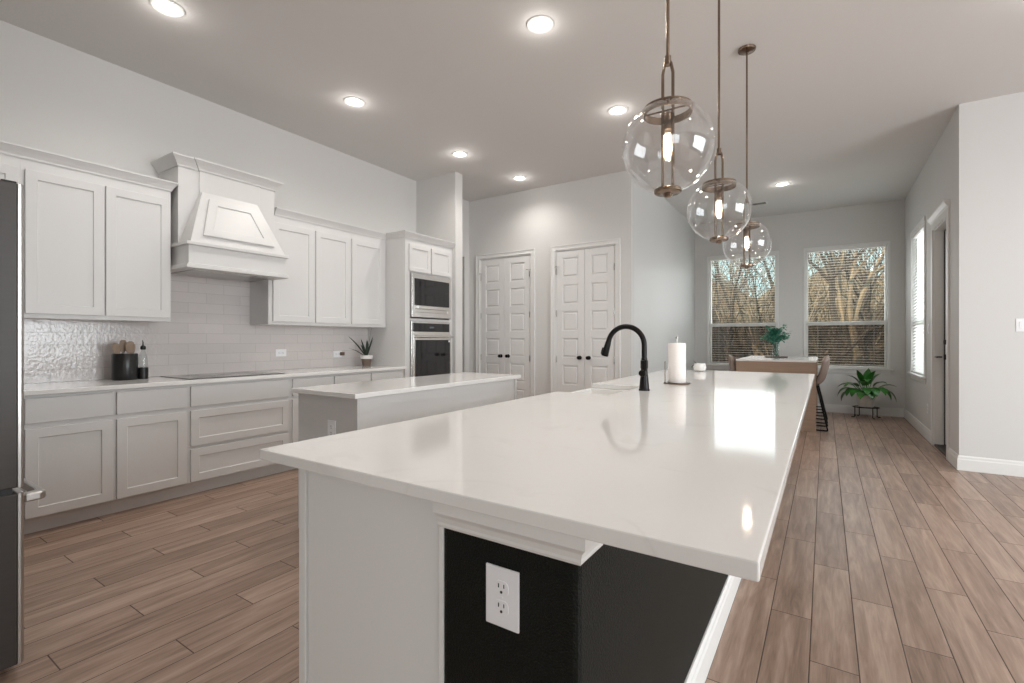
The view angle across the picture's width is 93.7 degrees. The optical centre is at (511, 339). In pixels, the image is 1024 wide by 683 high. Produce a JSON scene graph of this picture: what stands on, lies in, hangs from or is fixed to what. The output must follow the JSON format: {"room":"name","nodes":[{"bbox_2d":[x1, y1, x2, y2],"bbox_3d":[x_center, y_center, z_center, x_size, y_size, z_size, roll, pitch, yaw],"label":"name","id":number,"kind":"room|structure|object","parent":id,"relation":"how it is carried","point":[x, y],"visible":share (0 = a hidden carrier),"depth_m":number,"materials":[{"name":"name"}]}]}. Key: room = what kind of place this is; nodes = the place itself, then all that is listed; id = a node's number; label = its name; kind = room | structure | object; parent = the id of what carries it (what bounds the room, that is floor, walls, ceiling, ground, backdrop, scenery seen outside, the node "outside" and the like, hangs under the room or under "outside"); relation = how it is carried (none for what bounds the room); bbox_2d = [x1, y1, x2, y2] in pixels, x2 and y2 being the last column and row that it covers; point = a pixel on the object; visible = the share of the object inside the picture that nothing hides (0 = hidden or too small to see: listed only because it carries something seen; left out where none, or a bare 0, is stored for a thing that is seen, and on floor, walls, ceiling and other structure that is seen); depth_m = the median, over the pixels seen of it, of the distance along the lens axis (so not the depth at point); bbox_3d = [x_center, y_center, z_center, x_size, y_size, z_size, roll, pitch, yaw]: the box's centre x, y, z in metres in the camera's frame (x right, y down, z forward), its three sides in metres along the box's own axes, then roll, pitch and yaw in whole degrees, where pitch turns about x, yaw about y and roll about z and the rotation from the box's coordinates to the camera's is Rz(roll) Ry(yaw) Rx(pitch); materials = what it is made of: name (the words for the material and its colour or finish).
{"room":"kitchen","nodes":[
{"label":"kitchen","id":0,"kind":"room"},
{"bbox_2d":[0,20,468,371],"bbox_3d":[-2.503,-0.495,5.077,0.140,3.450,6.670,0,0,33],"label":"wall","id":1,"kind":"structure","parent":0,"point":[58,98],"depth_m":4.17,"materials":[{"name":"white paint"}]},
{"bbox_2d":[0,153,19,183],"bbox_3d":[-3.624,-0.675,2.903,0.352,1.060,0.865,0,0,33],"label":"upper cabinet","id":2,"kind":"object","parent":1,"relation":"attached to","point":[9,165],"visible":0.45,"depth_m":3.13,"materials":[{"name":"paint"}]},
{"bbox_2d":[20,158,170,321],"bbox_3d":[-3.149,-0.675,3.631,0.352,1.060,0.872,0,0,33],"label":"upper cabinet","id":3,"kind":"object","parent":1,"relation":"attached to","point":[97,248],"visible":0.91,"depth_m":3.49,"materials":[{"name":"paint"}]},
{"bbox_2d":[0,140,178,191],"bbox_3d":[-3.370,-1.241,3.272,0.380,0.072,1.799,0,0,33],"label":"crown molding","id":4,"kind":"structure","parent":3,"relation":"on","point":[8,148],"depth_m":3.43,"materials":[{"name":"paint"}]},
{"bbox_2d":[24,274,367,383],"bbox_3d":[-2.997,-0.157,4.183,0.007,0.946,4.354,0,0,33],"label":"tile backsplash","id":5,"kind":"structure","parent":1,"relation":"attached to","point":[209,330],"depth_m":4.34,"materials":[{"name":"tile"}]},
{"bbox_2d":[276,349,285,356],"bbox_3d":[-2.427,0.140,5.045,0.007,0.075,0.118,0,0,33],"label":"wall outlet","id":6,"kind":"object","parent":5,"relation":"attached to","point":[279,352],"visible":1,"depth_m":5.04,"materials":[{"name":"white plastic"}]},
{"bbox_2d":[333,351,341,356],"bbox_3d":[-2.045,0.170,5.631,0.007,0.075,0.118,0,0,33],"label":"wall outlet","id":7,"kind":"object","parent":5,"relation":"attached to","point":[335,353],"visible":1,"depth_m":5.62,"materials":[{"name":"white plastic"}]},
{"bbox_2d":[150,151,288,281],"bbox_3d":[-2.561,-1.036,4.309,0.602,0.943,0.946,0,0,33],"label":"range hood","id":8,"kind":"object","parent":1,"relation":"attached to","point":[222,217],"visible":0.88,"depth_m":4.11,"materials":[{"name":"paint"}]},
{"bbox_2d":[250,215,313,325],"bbox_3d":[-2.330,-0.675,4.888,0.352,1.060,0.493,0,0,33],"label":"upper cabinet","id":9,"kind":"object","parent":1,"relation":"attached to","point":[290,301],"visible":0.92,"depth_m":4.78,"materials":[{"name":"paint"}]},
{"bbox_2d":[312,224,385,327],"bbox_3d":[-1.929,-0.675,5.501,0.352,1.060,0.972,0,0,33],"label":"upper cabinet","id":10,"kind":"object","parent":1,"relation":"attached to","point":[350,268],"visible":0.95,"depth_m":5.34,"materials":[{"name":"paint"}]},
{"bbox_2d":[416,172,461,372],"bbox_3d":[-1.004,-0.495,6.597,0.710,3.450,0.145,0,0,33],"label":"wall","id":11,"kind":"structure","parent":0,"point":[438,198],"depth_m":6.43,"materials":[{"name":"white paint"}]},
{"bbox_2d":[0,0,1023,224],"bbox_3d":[1.193,-2.295,2.654,11.500,0.150,14.150,0,0,33],"label":"ceiling","id":12,"kind":"structure","parent":0,"point":[849,101],"depth_m":4.07,"materials":[{"name":"white paint"}]},
{"bbox_2d":[150,0,184,17],"bbox_3d":[-2.301,-2.215,3.208,0.192,0.011,0.192,0,0,33],"label":"recessed light","id":13,"kind":"object","parent":12,"relation":"in","point":[170,8],"visible":1,"depth_m":3.20,"materials":[{"name":"paint"}]},
{"bbox_2d":[344,97,364,106],"bbox_3d":[-1.471,-2.215,4.481,0.192,0.011,0.192,0,0,33],"label":"recessed light","id":14,"kind":"object","parent":12,"relation":"in","point":[351,101],"visible":1,"depth_m":4.47,"materials":[{"name":"white"}]},
{"bbox_2d":[452,151,467,156],"bbox_3d":[-0.624,-2.215,5.743,0.192,0.011,0.192,0,0,33],"label":"recessed light","id":15,"kind":"object","parent":12,"relation":"in","point":[455,153],"visible":1,"depth_m":5.74,"materials":[{"name":"white"}]},
{"bbox_2d":[513,176,526,180],"bbox_3d":[0.108,-2.215,6.591,0.192,0.011,0.192,0,0,33],"label":"recessed light","id":16,"kind":"object","parent":12,"relation":"in","point":[519,178],"visible":1,"depth_m":6.59,"materials":[{"name":"white"}]},
{"bbox_2d":[527,15,553,33],"bbox_3d":[0.199,-2.215,3.380,0.192,0.011,0.192,0,0,33],"label":"recessed light","id":17,"kind":"object","parent":12,"relation":"in","point":[539,24],"visible":1,"depth_m":3.37,"materials":[{"name":"white"}]},
{"bbox_2d":[608,105,627,114],"bbox_3d":[1.023,-2.215,4.645,0.192,0.011,0.192,0,0,33],"label":"recessed light","id":18,"kind":"object","parent":12,"relation":"in","point":[615,110],"visible":1,"depth_m":4.63,"materials":[{"name":"white"}]},
{"bbox_2d":[622,0,715,197],"bbox_3d":[0.592,-1.379,1.823,0.340,1.682,0.340,0,0,13],"label":"globe pendant","id":19,"kind":"object","parent":12,"relation":"hanging from","point":[668,119],"visible":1,"depth_m":1.81,"materials":[{"name":"gold metal"}]},
{"bbox_2d":[663,111,671,131],"bbox_3d":[0.592,-0.828,1.823,0.034,0.065,0.034,0,0,33],"label":"socket","id":20,"kind":"object","parent":19,"relation":"attached to","point":[667,116],"depth_m":1.81,"materials":[{"name":"gold metal"}]},
{"bbox_2d":[687,0,752,243],"bbox_3d":[1.165,-1.379,2.702,0.340,1.682,0.340,0,0,-15],"label":"globe pendant","id":21,"kind":"object","parent":12,"relation":"hanging from","point":[718,191],"visible":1,"depth_m":2.70,"materials":[{"name":"gold metal"}]},
{"bbox_2d":[716,186,721,198],"bbox_3d":[1.165,-0.828,2.702,0.034,0.065,0.034,0,0,33],"label":"socket","id":22,"kind":"object","parent":21,"relation":"attached to","point":[719,188],"depth_m":2.69,"materials":[{"name":"gold metal"}]},
{"bbox_2d":[723,44,771,268],"bbox_3d":[1.793,-1.379,3.666,0.340,1.682,0.340,0,0,8],"label":"globe pendant","id":23,"kind":"object","parent":12,"relation":"hanging from","point":[745,50],"visible":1,"depth_m":3.66,"materials":[{"name":"gold metal"}]},
{"bbox_2d":[744,226,748,235],"bbox_3d":[1.793,-0.828,3.666,0.034,0.065,0.034,0,0,33],"label":"socket","id":24,"kind":"object","parent":23,"relation":"attached to","point":[746,229],"depth_m":3.65,"materials":[{"name":"gold metal"}]},
{"bbox_2d":[775,182,789,186],"bbox_3d":[3.861,-2.215,6.854,0.192,0.011,0.192,0,0,33],"label":"recessed light","id":25,"kind":"object","parent":12,"relation":"in","point":[780,184],"visible":1,"depth_m":6.84,"materials":[{"name":"white"}]},
{"bbox_2d":[0,411,1023,682],"bbox_3d":[1.193,1.280,2.654,11.500,0.100,14.150,0,0,33],"label":"floor","id":26,"kind":"structure","parent":0,"point":[887,561],"depth_m":2.40,"materials":[{"name":"brown wood"}]},
{"bbox_2d":[0,179,45,670],"bbox_3d":[-2.362,0.322,1.724,0.910,1.816,0.848,0,0,33],"label":"refrigerator","id":27,"kind":"object","parent":26,"relation":"on","point":[12,499],"visible":1,"depth_m":1.74,"materials":[{"name":"metal"}]},
{"bbox_2d":[19,390,113,534],"bbox_3d":[-3.167,0.788,3.325,0.657,0.884,0.470,0,0,33],"label":"base cabinet","id":28,"kind":"object","parent":26,"relation":"on","point":[69,437],"visible":0.84,"depth_m":3.15,"materials":[{"name":"paint"}]},
{"bbox_2d":[110,384,187,513],"bbox_3d":[-2.912,0.788,3.716,0.657,0.884,0.464,0,0,33],"label":"base cabinet","id":29,"kind":"object","parent":26,"relation":"on","point":[151,423],"visible":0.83,"depth_m":3.52,"materials":[{"name":"paint"}]},
{"bbox_2d":[184,377,289,495],"bbox_3d":[-2.553,0.788,4.266,0.657,0.884,0.850,0,0,33],"label":"base cabinet","id":30,"kind":"object","parent":26,"relation":"on","point":[229,423],"visible":0.79,"depth_m":4.03,"materials":[{"name":"paint"}]},
{"bbox_2d":[24,365,406,395],"bbox_3d":[-2.712,0.331,3.998,0.690,0.030,4.355,0,0,33],"label":"countertop","id":31,"kind":"structure","parent":30,"relation":"on","point":[103,384],"depth_m":3.70,"materials":[{"name":"white stone"}]},
{"bbox_2d":[111,353,137,380],"bbox_3d":[-3.046,0.213,3.777,0.166,0.205,0.166,0,0,33],"label":"utensil crock","id":32,"kind":"object","parent":31,"relation":"on","point":[124,366],"visible":0.93,"depth_m":3.71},
{"bbox_2d":[112,343,120,353],"bbox_3d":[-3.074,0.162,3.736,0.014,0.266,0.065,0,0,33],"label":"wooden utensil","id":33,"kind":"object","parent":32,"relation":"in","point":[116,349],"visible":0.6,"depth_m":3.73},
{"bbox_2d":[119,340,125,353],"bbox_3d":[-3.062,0.149,3.780,0.019,0.290,0.050,0,0,33],"label":"wooden utensil","id":34,"kind":"object","parent":32,"relation":"in","point":[122,343],"visible":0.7,"depth_m":3.78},
{"bbox_2d":[125,341,133,353],"bbox_3d":[-3.020,0.154,3.791,0.019,0.280,0.057,0,0,33],"label":"wooden utensil","id":35,"kind":"object","parent":32,"relation":"in","point":[129,348],"visible":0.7,"depth_m":3.78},
{"bbox_2d":[138,340,147,378],"bbox_3d":[-2.971,0.160,3.865,0.070,0.312,0.070,0,0,33],"label":"oil bottle","id":36,"kind":"object","parent":31,"relation":"on","point":[142,371],"visible":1,"depth_m":3.84,"materials":[{"name":"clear glass"}]},
{"bbox_2d":[160,371,284,379],"bbox_3d":[-2.545,0.313,4.262,0.520,0.006,0.800,0,0,33],"label":"cooktop","id":37,"kind":"object","parent":31,"relation":"in","point":[245,373],"visible":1,"depth_m":4.17,"materials":[{"name":"black glass"}]},
{"bbox_2d":[348,333,372,365],"bbox_3d":[-1.793,0.089,5.667,0.150,0.453,0.395,0,0,33],"label":"aloe","id":38,"kind":"object","parent":31,"relation":"on","point":[366,359],"visible":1,"depth_m":5.70,"materials":[{"name":"plant"}]},
{"bbox_2d":[360,355,372,365],"bbox_3d":[-1.742,0.252,5.750,0.144,0.128,0.144,0,0,33],"label":"pot","id":39,"kind":"object","parent":31,"relation":"on","point":[366,360],"depth_m":5.70,"materials":[{"name":"white ceramic"}]},
{"bbox_2d":[286,374,332,470],"bbox_3d":[-2.194,0.788,4.816,0.657,0.884,0.464,0,0,33],"label":"base cabinet","id":40,"kind":"object","parent":26,"relation":"on","point":[316,380],"visible":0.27,"depth_m":4.50,"materials":[{"name":"paint"}]},
{"bbox_2d":[333,372,369,383],"bbox_3d":[-1.939,0.788,5.207,0.657,0.884,0.470,0,0,33],"label":"base cabinet","id":41,"kind":"object","parent":26,"relation":"on","point":[359,376],"visible":0.12,"depth_m":5.01,"materials":[{"name":"paint"}]},
{"bbox_2d":[370,369,403,380],"bbox_3d":[-1.673,0.788,5.615,0.657,0.884,0.502,0,0,33],"label":"base cabinet","id":42,"kind":"object","parent":26,"relation":"on","point":[387,374],"visible":0.12,"depth_m":5.42,"materials":[{"name":"paint"}]},
{"bbox_2d":[298,379,516,527],"bbox_3d":[-0.685,0.788,3.712,0.608,0.884,1.740,0,0,33],"label":"kitchen island","id":43,"kind":"object","parent":26,"relation":"on","point":[314,411],"visible":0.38,"depth_m":3.10,"materials":[{"name":"paint"}]},
{"bbox_2d":[328,420,335,435],"bbox_3d":[-1.107,0.555,2.944,0.075,0.118,0.007,0,0,33],"label":"wall outlet","id":44,"kind":"object","parent":43,"relation":"attached to","point":[331,424],"visible":0.83,"depth_m":2.94,"materials":[{"name":"white plastic"}]},
{"bbox_2d":[291,372,520,398],"bbox_3d":[-0.680,0.331,3.709,0.639,0.030,1.810,0,0,33],"label":"island countertop","id":45,"kind":"structure","parent":43,"relation":"on","point":[365,389],"depth_m":3.37,"materials":[{"name":"white stone"}]},
{"bbox_2d":[368,237,451,377],"bbox_3d":[-1.292,0.013,6.182,0.677,2.435,0.855,0,0,33],"label":"tall cabinet","id":46,"kind":"object","parent":26,"relation":"on","point":[390,346],"visible":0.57,"depth_m":5.78,"materials":[{"name":"paint"}]},
{"bbox_2d":[274,207,454,248],"bbox_3d":[-1.656,-1.241,5.602,0.705,0.072,2.306,0,0,33],"label":"crown molding","id":47,"kind":"structure","parent":46,"relation":"attached to","point":[278,211],"depth_m":5.45,"materials":[{"name":"paint"}]},
{"bbox_2d":[410,273,450,318],"bbox_3d":[-1.164,-0.532,6.110,0.455,0.525,0.705,0,0,33],"label":"microwave","id":48,"kind":"object","parent":46,"relation":"in","point":[430,296],"visible":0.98,"depth_m":5.96,"materials":[{"name":"metal"}]},
{"bbox_2d":[410,321,453,376],"bbox_3d":[-1.167,0.200,6.112,0.548,0.840,0.705,0,0,33],"label":"wall oven","id":49,"kind":"object","parent":46,"relation":"in","point":[430,342],"visible":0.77,"depth_m":5.94,"materials":[{"name":"metal"}]},
{"bbox_2d":[299,389,740,682],"bbox_3d":[0.926,0.786,2.928,0.943,0.888,4.364,0,0,33],"label":"kitchen island","id":50,"kind":"object","parent":26,"relation":"on","point":[392,585],"visible":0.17,"depth_m":1.15,"materials":[{"name":"paint"}]},
{"bbox_2d":[486,563,519,633],"bbox_3d":[-0.020,0.518,0.964,0.080,0.120,0.007,0,0,33],"label":"wall outlet","id":51,"kind":"object","parent":50,"relation":"attached to","point":[502,584],"visible":1,"depth_m":0.96,"materials":[{"name":"white plastic"}]},
{"bbox_2d":[494,580,508,596],"bbox_3d":[-0.021,0.498,0.962,0.033,0.028,0.002,0,0,33],"label":"receptacle","id":52,"kind":"object","parent":51,"relation":"attached to","point":[501,587],"depth_m":0.96,"materials":[{"name":"grey"}]},
{"bbox_2d":[494,599,508,615],"bbox_3d":[-0.021,0.537,0.962,0.033,0.028,0.002,0,0,33],"label":"receptacle","id":53,"kind":"object","parent":51,"relation":"attached to","point":[501,606],"depth_m":0.96,"materials":[{"name":"grey"}]},
{"bbox_2d":[260,369,814,581],"bbox_3d":[1.010,0.331,2.900,1.320,0.030,4.438,0,0,33],"label":"island countertop","id":54,"kind":"structure","parent":50,"relation":"on","point":[696,473],"depth_m":1.26,"materials":[{"name":"white stone"}]},
{"bbox_2d":[573,388,626,394],"bbox_3d":[0.568,0.469,3.086,0.420,0.242,0.600,0,0,33],"label":"sink","id":55,"kind":"object","parent":54,"relation":"in","point":[588,390],"visible":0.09,"depth_m":3.36,"materials":[{"name":"white"}]},
{"bbox_2d":[601,324,649,390],"bbox_3d":[0.709,0.109,3.041,0.322,0.414,0.088,0,0,33],"label":"kitchen faucet","id":56,"kind":"object","parent":54,"relation":"on","point":[643,373],"visible":1,"depth_m":2.97,"materials":[{"name":"black metal"}]},
{"bbox_2d":[664,336,690,384],"bbox_3d":[1.180,0.146,3.433,0.184,0.340,0.184,0,0,33],"label":"paper towel holder","id":57,"kind":"object","parent":54,"relation":"on","point":[676,337],"visible":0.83,"depth_m":3.42,"materials":[{"name":"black metal"}]},
{"bbox_2d":[668,343,685,382],"bbox_3d":[1.180,0.166,3.433,0.120,0.281,0.120,0,0,33],"label":"paper towel roll","id":58,"kind":"object","parent":57,"relation":"on","point":[676,351],"visible":0.98,"depth_m":3.38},
{"bbox_2d":[693,361,705,370],"bbox_3d":[1.872,0.263,4.784,0.123,0.106,0.124,0,0,-38],"label":"planter","id":59,"kind":"object","parent":54,"relation":"on","point":[697,366],"visible":0.96,"depth_m":4.74,"materials":[{"name":"white ceramic"}]},
{"bbox_2d":[728,355,736,370],"bbox_3d":[3.483,0.733,7.160,0.465,0.991,0.419,0,0,33],"label":"bar stool","id":60,"kind":"object","parent":26,"relation":"on","point":[732,360],"visible":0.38,"depth_m":7.17,"materials":[{"name":"brown metal"}]},
{"bbox_2d":[736,356,817,432],"bbox_3d":[4.087,0.755,7.333,0.975,0.950,1.750,0,0,33],"label":"bar table","id":61,"kind":"object","parent":26,"relation":"on","point":[789,364],"visible":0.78,"depth_m":6.54,"materials":[{"name":"wood"}]},
{"bbox_2d":[764,356,785,357],"bbox_3d":[4.157,0.274,7.556,0.330,0.012,0.330,0,0,33],"label":"round tray","id":62,"kind":"object","parent":61,"relation":"on","point":[764,356],"visible":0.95,"depth_m":7.61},
{"bbox_3d":[4.157,0.153,7.556,0.100,0.240,0.100,0,0,33],"label":"flower vase","id":63,"kind":"object","parent":62,"relation":"on","visible":0},
{"bbox_2d":[760,324,790,355],"bbox_3d":[4.146,0.008,7.520,0.418,0.502,0.442,0,0,15],"label":"bouquet","id":64,"kind":"object","parent":63,"relation":"in","point":[774,336],"visible":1,"depth_m":7.52,"materials":[{"name":"teal plant"}]},
{"bbox_2d":[816,355,828,423],"bbox_3d":[4.522,0.733,7.258,0.465,0.991,0.419,0,0,33],"label":"bar stool","id":65,"kind":"object","parent":26,"relation":"on","point":[828,355],"visible":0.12,"depth_m":7.08,"materials":[{"name":"black metal"}]},
{"bbox_2d":[816,357,829,431],"bbox_3d":[4.145,0.733,6.680,0.465,0.991,0.419,0,0,33],"label":"bar stool","id":66,"kind":"object","parent":26,"relation":"on","point":[825,362],"visible":0.59,"depth_m":6.47,"materials":[{"name":"beige leather"}]},
{"bbox_2d":[851,405,880,418],"bbox_3d":[5.576,1.144,7.562,0.349,0.170,0.277,0,0,44],"label":"plant stand","id":67,"kind":"object","parent":26,"relation":"on","point":[872,408],"visible":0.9,"depth_m":7.53,"materials":[{"name":"black metal"}]},
{"bbox_2d":[856,394,875,406],"bbox_3d":[5.576,0.962,7.562,0.260,0.190,0.260,0,0,33],"label":"pot","id":68,"kind":"object","parent":67,"relation":"on","point":[866,401],"depth_m":7.47,"materials":[{"name":"white ceramic"}]},
{"bbox_2d":[837,368,896,406],"bbox_3d":[5.527,0.755,7.482,0.757,0.604,0.448,0,0,33],"label":"peace lily","id":69,"kind":"object","parent":67,"relation":"on","point":[866,397],"visible":1,"depth_m":7.47,"materials":[{"name":"plant"}]},
{"bbox_2d":[469,170,633,395],"bbox_3d":[0.408,-0.495,7.088,2.820,3.450,0.120,0,0,33],"label":"wall","id":70,"kind":"structure","parent":0,"point":[597,208],"depth_m":6.93,"materials":[{"name":"white paint"}]},
{"bbox_2d":[479,258,504,373],"bbox_3d":[-0.320,-0.017,7.472,0.475,2.470,0.104,0,0,33],"label":"door","id":71,"kind":"structure","parent":70,"relation":"in","point":[492,273],"depth_m":7.48,"materials":[{"name":"paint"}]},
{"bbox_2d":[476,248,534,396],"bbox_3d":[-0.088,-0.054,7.389,1.076,2.568,0.137,0,0,33],"label":"trim","id":72,"kind":"structure","parent":70,"relation":"attached to","point":[531,252],"depth_m":7.20,"materials":[{"name":"paint"}]},
{"bbox_2d":[505,255,530,398],"bbox_3d":[0.081,-0.017,7.210,0.475,2.470,0.104,0,0,33],"label":"door","id":73,"kind":"structure","parent":70,"relation":"in","point":[517,269],"depth_m":7.22,"materials":[{"name":"paint"}]},
{"bbox_2d":[554,249,584,391],"bbox_3d":[0.799,-0.017,6.742,0.457,2.470,0.104,0,0,33],"label":"door","id":74,"kind":"structure","parent":70,"relation":"in","point":[570,270],"depth_m":6.75,"materials":[{"name":"paint"}]},
{"bbox_2d":[550,238,620,392],"bbox_3d":[1.024,-0.054,6.664,1.041,2.568,0.137,0,0,33],"label":"trim","id":75,"kind":"structure","parent":70,"relation":"attached to","point":[616,242],"depth_m":6.72,"materials":[{"name":"paint"}]},
{"bbox_2d":[585,246,614,388],"bbox_3d":[1.177,-0.017,6.496,0.436,2.470,0.104,0,0,33],"label":"door","id":76,"kind":"structure","parent":70,"relation":"in","point":[599,261],"depth_m":6.52,"materials":[{"name":"paint"}]},
{"bbox_2d":[634,172,694,375],"bbox_3d":[2.535,-0.495,7.879,0.120,3.450,3.530,0,0,33],"label":"wall","id":77,"kind":"structure","parent":0,"point":[664,238],"depth_m":7.38,"materials":[{"name":"white paint"}]},
{"bbox_2d":[695,199,904,408],"bbox_3d":[4.942,-0.495,8.513,3.460,3.450,0.160,0,0,33],"label":"wall","id":78,"kind":"structure","parent":0,"point":[791,233],"depth_m":8.30,"materials":[{"name":"white paint"}]},
{"bbox_2d":[706,251,778,368],"bbox_3d":[4.264,-0.510,8.901,1.270,2.140,0.170,0,0,33],"label":"window","id":79,"kind":"structure","parent":78,"relation":"in","point":[709,366],"depth_m":9.03,"materials":[{"name":"paint"}]},
{"bbox_2d":[710,253,775,363],"bbox_3d":[4.254,-0.540,8.886,1.114,2.010,0.052,0,0,33],"label":"window blind","id":80,"kind":"object","parent":79,"relation":"attached to","point":[769,254],"visible":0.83,"depth_m":8.88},
{"bbox_2d":[804,241,892,373],"bbox_3d":[5.581,-0.510,8.042,1.255,2.140,0.170,0,0,33],"label":"window","id":81,"kind":"structure","parent":78,"relation":"in","point":[886,321],"depth_m":7.87,"materials":[{"name":"paint"}]},
{"bbox_2d":[807,243,886,367],"bbox_3d":[5.572,-0.540,8.027,1.099,2.010,0.052,0,0,33],"label":"window blind","id":82,"kind":"object","parent":81,"relation":"attached to","point":[884,244],"visible":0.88,"depth_m":7.99,"materials":[{"name":"plastic"}]},
{"bbox_2d":[905,100,981,456],"bbox_3d":[5.284,-0.495,6.016,0.160,3.450,3.650,0,0,33],"label":"wall","id":83,"kind":"structure","parent":0,"point":[952,172],"depth_m":4.62,"materials":[{"name":"white paint"}]},
{"bbox_2d":[818,403,930,443],"bbox_3d":[3.888,1.161,6.932,3.180,0.138,3.640,0,0,33],"label":"baseboard","id":84,"kind":"structure","parent":83,"relation":"attached to","point":[922,429],"depth_m":7.70,"materials":[{"name":"paint"}]},
{"bbox_2d":[907,216,925,383],"bbox_3d":[5.533,-0.495,6.480,0.170,2.110,1.180,0,0,33],"label":"window","id":85,"kind":"structure","parent":83,"relation":"in","point":[921,241],"depth_m":6.84,"materials":[{"name":"paint"}]},
{"bbox_2d":[912,223,923,375],"bbox_3d":[5.520,-0.512,6.488,0.050,1.955,1.024,0,0,33],"label":"window blind","id":86,"kind":"object","parent":85,"relation":"attached to","point":[919,352],"visible":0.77,"depth_m":6.54,"materials":[{"name":"white"}]},
{"bbox_2d":[927,200,949,460],"bbox_3d":[4.735,-0.092,5.221,0.212,2.645,0.960,0,0,33],"label":"trim","id":87,"kind":"structure","parent":83,"relation":"attached to","point":[942,211],"depth_m":5.53,"materials":[{"name":"paint"}]},
{"bbox_2d":[934,444,945,455],"bbox_3d":[4.773,1.220,5.196,0.200,0.020,0.750,0,0,33],"label":"threshold","id":88,"kind":"object","parent":83,"relation":"attached to","point":[942,448],"depth_m":5.38,"materials":[{"name":"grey metal"}]},
{"bbox_2d":[935,229,945,444],"bbox_3d":[4.742,-0.022,5.217,0.144,2.465,0.750,0,0,33],"label":"door","id":89,"kind":"structure","parent":83,"relation":"in","point":[944,341],"depth_m":5.48,"materials":[{"name":"paint"}]},
{"bbox_2d":[982,91,1023,461],"bbox_3d":[6.059,-0.495,3.415,3.980,3.450,0.140,0,0,33],"label":"wall","id":90,"kind":"structure","parent":0,"point":[1002,116],"depth_m":4.37,"materials":[{"name":"white paint"}]},
{"bbox_2d":[948,447,1023,476],"bbox_3d":[5.990,1.161,3.599,4.016,0.138,0.406,0,0,33],"label":"baseboard","id":91,"kind":"structure","parent":90,"relation":"attached to","point":[964,463],"depth_m":4.42,"materials":[{"name":"paint"}]},
{"bbox_2d":[1016,318,1023,331],"bbox_3d":[4.586,-0.130,4.286,0.121,0.118,0.010,0,0,33],"label":"wall switch","id":92,"kind":"object","parent":90,"relation":"attached to","point":[1019,321],"visible":1,"depth_m":4.30,"materials":[{"name":"white plastic"}]},
{"label":"outside","id":93,"kind":"structure","parent":0,"visible":0},
{"bbox_2d":[712,256,883,365],"bbox_3d":[24.552,-5.091,37.652,80.000,13.541,70.000,0,0,33],"label":"ground","id":94,"kind":"structure","parent":93,"point":[766,293],"depth_m":43.13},
{"bbox_2d":[712,258,774,355],"bbox_3d":[7.719,-1.313,16.225,4.274,6.501,3.839,0,0,-23],"label":"bare tree","id":95,"kind":"object","parent":94,"relation":"on","point":[754,336],"visible":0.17,"depth_m":16.04,"materials":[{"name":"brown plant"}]},
{"bbox_2d":[715,257,774,334],"bbox_3d":[12.519,-3.102,26.041,5.556,8.452,4.991,0,0,-27],"label":"bare tree","id":96,"kind":"object","parent":94,"relation":"on","point":[758,257],"visible":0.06,"depth_m":25.69,"materials":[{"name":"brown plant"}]},
{"bbox_2d":[712,256,817,362],"bbox_3d":[6.626,-1.566,15.838,6.755,6.967,4.950,0,0,-37],"label":"bare tree","id":97,"kind":"object","parent":94,"relation":"on","point":[729,343],"visible":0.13,"depth_m":15.51,"materials":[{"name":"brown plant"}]},
{"bbox_2d":[712,255,817,352],"bbox_3d":[9.312,-1.855,18.779,6.194,7.745,4.520,0,0,3],"label":"bare tree","id":98,"kind":"object","parent":94,"relation":"on","point":[721,266],"visible":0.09,"depth_m":18.91,"materials":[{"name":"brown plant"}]},
{"bbox_2d":[728,252,841,321],"bbox_3d":[13.528,-3.242,23.065,9.244,9.534,6.774,0,0,-45],"label":"bare tree","id":99,"kind":"object","parent":94,"relation":"on","point":[765,264],"visible":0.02,"depth_m":23.02,"materials":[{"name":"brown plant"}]},
{"bbox_2d":[712,249,883,366],"bbox_3d":[9.876,-2.617,24.734,24.460,8.528,22.797,0,0,33],"label":"thicket","id":100,"kind":"object","parent":94,"relation":"on","point":[822,343],"visible":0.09,"depth_m":17.68,"materials":[{"name":"plant"}]},
{"bbox_2d":[726,248,883,365],"bbox_3d":[8.523,-1.729,12.406,5.211,7.334,7.111,0,0,-41],"label":"bare tree","id":101,"kind":"object","parent":94,"relation":"on","point":[834,316],"visible":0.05,"depth_m":11.94,"materials":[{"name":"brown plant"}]},
{"bbox_2d":[750,250,872,331],"bbox_3d":[10.325,-1.573,16.393,5.678,7.100,4.143,0,0,-42],"label":"bare tree","id":102,"kind":"object","parent":94,"relation":"on","point":[840,250],"visible":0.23,"depth_m":16.06,"materials":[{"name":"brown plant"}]},
{"bbox_2d":[763,247,883,365],"bbox_3d":[10.029,-1.403,12.803,6.400,6.600,4.690,0,0,-34],"label":"bare tree","id":103,"kind":"object","parent":94,"relation":"on","point":[865,355],"visible":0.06,"depth_m":12.99,"materials":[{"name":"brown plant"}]},
{"bbox_2d":[767,248,883,354],"bbox_3d":[14.104,-2.584,20.854,4.896,8.390,6.710,0,0,-12],"label":"bare tree","id":104,"kind":"object","parent":94,"relation":"on","point":[827,326],"visible":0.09,"depth_m":21.79,"materials":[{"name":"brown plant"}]},
{"bbox_2d":[773,248,883,362],"bbox_3d":[13.679,-2.381,18.086,6.253,8.800,8.533,0,0,-35],"label":"bare tree","id":105,"kind":"object","parent":94,"relation":"on","point":[866,274],"visible":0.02,"depth_m":17.83,"materials":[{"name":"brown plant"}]},
{"bbox_2d":[809,247,883,299],"bbox_3d":[11.618,-1.597,14.802,4.701,7.152,4.223,0,0,23],"label":"bare tree","id":106,"kind":"object","parent":94,"relation":"on","point":[877,281],"visible":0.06,"depth_m":15.26,"materials":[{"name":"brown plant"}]},
{"bbox_2d":[816,247,883,365],"bbox_3d":[9.811,-2.978,11.811,5.478,9.830,7.037,0,0,-40],"label":"bare tree","id":107,"kind":"object","parent":94,"relation":"on","point":[851,315],"visible":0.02,"depth_m":12.11,"materials":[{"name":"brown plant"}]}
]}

